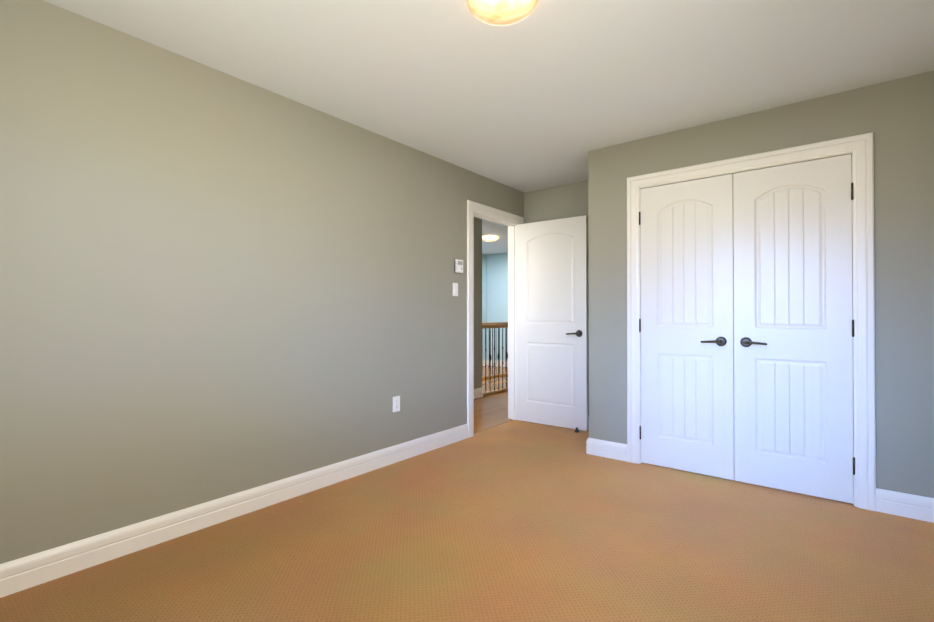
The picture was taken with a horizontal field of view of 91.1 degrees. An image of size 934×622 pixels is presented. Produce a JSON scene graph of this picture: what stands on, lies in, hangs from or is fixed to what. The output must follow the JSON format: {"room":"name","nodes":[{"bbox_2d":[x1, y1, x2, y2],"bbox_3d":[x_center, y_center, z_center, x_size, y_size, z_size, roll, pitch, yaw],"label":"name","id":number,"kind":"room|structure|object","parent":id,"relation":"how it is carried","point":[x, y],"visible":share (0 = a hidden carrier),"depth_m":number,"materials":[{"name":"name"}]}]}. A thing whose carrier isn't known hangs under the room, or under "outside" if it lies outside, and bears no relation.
{"room":"empty bedroom","nodes":[
{"label":"empty bedroom","id":0,"kind":"room"},
{"bbox_2d":[0,0,523,563],"bbox_3d":[0.333,-0.065,4.648,0.120,2.415,8.520,0,-1,38],"label":"wall","id":1,"kind":"structure","parent":0,"point":[214,284],"depth_m":2.35,"materials":[{"name":"grey paint"}]},
{"bbox_2d":[0,424,467,597],"bbox_3d":[-1.088,1.065,2.732,0.015,0.126,3.526,0,-1,38],"label":"baseboard","id":2,"kind":"structure","parent":1,"relation":"attached to","point":[26,572],"depth_m":2.32,"materials":[{"name":"white wood"}]},
{"bbox_2d":[393,396,399,411],"bbox_3d":[-0.530,0.700,3.446,0.009,0.114,0.070,0,-1,38],"label":"duplex electrical outlet","id":3,"kind":"object","parent":1,"relation":"attached to","point":[396,403],"visible":1,"depth_m":3.44,"materials":[{"name":"white plastic"}]},
{"bbox_2d":[453,283,457,295],"bbox_3d":[-0.099,-0.188,3.996,0.011,0.114,0.070,0,-1,38],"label":"light switch","id":4,"kind":"object","parent":1,"relation":"attached to","point":[455,289],"visible":1,"depth_m":3.99,"materials":[{"name":"white plastic"}]},
{"bbox_2d":[454,259,462,272],"bbox_3d":[-0.069,-0.392,4.017,0.034,0.116,0.094,0,-1,38],"label":"thermostat","id":5,"kind":"object","parent":1,"relation":"attached to","point":[458,266],"visible":0.98,"depth_m":4.00,"materials":[{"name":"white plastic"}]},
{"bbox_2d":[467,200,523,437],"bbox_3d":[0.249,0.071,4.540,0.157,2.141,0.956,0,-1,38],"label":"trim","id":6,"kind":"structure","parent":1,"relation":"attached to","point":[472,207],"depth_m":4.15,"materials":[{"name":"white wood"}]},
{"bbox_2d":[474,212,517,419],"bbox_3d":[0.249,0.109,4.540,0.120,2.065,0.804,0,-1,38],"label":"door frame","id":7,"kind":"structure","parent":1,"relation":"attached to","point":[511,320],"depth_m":4.83,"materials":[{"name":"white wood"}]},
{"bbox_2d":[516,215,587,430],"bbox_3d":[0.831,0.115,4.565,0.772,2.030,0.159,0,-1,38],"label":"bedroom door","id":8,"kind":"structure","parent":1,"relation":"in","point":[552,322],"depth_m":4.52,"materials":[{"name":"white wood"}]},
{"bbox_2d":[0,420,933,621],"bbox_3d":[0.443,1.139,2.153,3.205,0.030,4.757,0,-1,38],"label":"floor carpet","id":9,"kind":"object","parent":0,"point":[517,521],"visible":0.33,"depth_m":2.11,"materials":[{"name":"brown carpet"}]},
{"bbox_2d":[474,217,481,388],"bbox_3d":[-1.009,-0.064,4.740,0.120,2.415,3.760,0,-1,38],"label":"wall","id":10,"kind":"structure","parent":0,"point":[477,302],"depth_m":6.11,"materials":[{"name":"grey paint"}]},
{"bbox_2d":[474,388,482,398],"bbox_3d":[-0.956,1.080,4.689,0.015,0.126,3.760,0,-1,38],"label":"baseboard","id":11,"kind":"structure","parent":10,"relation":"attached to","point":[478,392],"depth_m":6.08,"materials":[{"name":"white wood"}]},
{"bbox_2d":[482,254,486,359],"bbox_3d":[-0.587,-0.033,8.804,0.120,2.415,3.140,0,-1,38],"label":"wall","id":12,"kind":"structure","parent":0,"point":[484,288],"depth_m":9.93,"materials":[{"name":"paint"}]},
{"bbox_2d":[43,0,933,254],"bbox_3d":[0.313,-1.321,4.801,6.670,0.100,8.720,0,-1,38],"label":"ceiling","id":13,"kind":"structure","parent":0,"point":[544,94],"depth_m":2.36,"materials":[{"name":"white paint"}]},
{"bbox_2d":[482,236,498,241],"bbox_3d":[0.390,-1.208,7.694,0.300,0.083,0.305,0,-1,38],"label":"light","id":14,"kind":"object","parent":13,"relation":"attached to","point":[489,238],"visible":0.98,"depth_m":7.60,"materials":[{"name":"white glass"}]},
{"bbox_2d":[467,0,537,25],"bbox_3d":[0.145,-1.259,1.883,0.296,0.069,0.300,0,-1,38],"label":"light","id":15,"kind":"object","parent":13,"relation":"attached to","point":[500,12],"visible":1,"depth_m":1.88,"materials":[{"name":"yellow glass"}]},
{"bbox_2d":[474,365,512,432],"bbox_3d":[-0.504,1.179,6.333,3.465,0.032,7.300,0,-1,38],"label":"floor","id":16,"kind":"structure","parent":0,"point":[490,410],"depth_m":5.62,"materials":[{"name":"brown wood"}]},
{"bbox_2d":[482,322,507,395],"bbox_3d":[1.082,0.608,7.391,0.090,1.110,3.000,0,-1,38],"label":"railing","id":17,"kind":"object","parent":16,"relation":"on","point":[498,325],"visible":0.23,"depth_m":6.42,"materials":[{"name":"brown wood"}]},
{"bbox_2d":[487,253,507,360],"bbox_3d":[1.718,-0.032,9.060,3.420,2.415,0.120,0,-1,38],"label":"wall","id":18,"kind":"structure","parent":0,"point":[497,287],"depth_m":9.83,"materials":[{"name":"paint"}]},
{"bbox_2d":[488,360,507,366],"bbox_3d":[1.665,1.113,9.008,3.150,0.126,0.015,0,-1,38],"label":"baseboard","id":19,"kind":"structure","parent":18,"relation":"attached to","point":[496,361],"depth_m":9.80,"materials":[{"name":"white wood"}]},
{"bbox_2d":[524,180,588,415],"bbox_3d":[1.112,-0.065,4.589,1.174,2.415,0.120,0,-1,38],"label":"wall","id":20,"kind":"structure","parent":0,"point":[560,202],"depth_m":4.66,"materials":[{"name":"grey paint"}]},
{"bbox_2d":[588,71,933,497],"bbox_3d":[1.791,-0.077,3.086,1.996,2.415,0.120,0,-1,38],"label":"wall","id":21,"kind":"structure","parent":0,"point":[896,116],"depth_m":2.58,"materials":[{"name":"grey paint"}]},
{"bbox_2d":[588,438,626,461],"bbox_3d":[1.098,1.071,3.541,0.283,0.126,0.015,0,-1,38],"label":"baseboard","id":22,"kind":"structure","parent":21,"relation":"attached to","point":[608,449],"depth_m":3.54,"materials":[{"name":"white wood"}]},
{"bbox_2d":[639,174,733,479],"bbox_3d":[1.515,0.105,3.213,0.610,2.030,0.097,0,-1,38],"label":"closet door","id":23,"kind":"structure","parent":21,"relation":"in","point":[686,325],"depth_m":3.21,"materials":[{"name":"white wood"}]},
{"bbox_2d":[627,132,875,510],"bbox_3d":[1.800,0.098,3.079,1.248,2.065,0.120,0,-1,38],"label":"door frame","id":24,"kind":"structure","parent":21,"relation":"attached to","point":[854,484],"depth_m":2.73,"materials":[{"name":"white wood"}]},
{"bbox_2d":[733,154,854,503],"bbox_3d":[1.996,0.102,2.832,0.610,2.030,0.097,0,-1,38],"label":"closet door","id":25,"kind":"structure","parent":21,"relation":"in","point":[793,345],"depth_m":2.83,"materials":[{"name":"white wood"}]}
]}

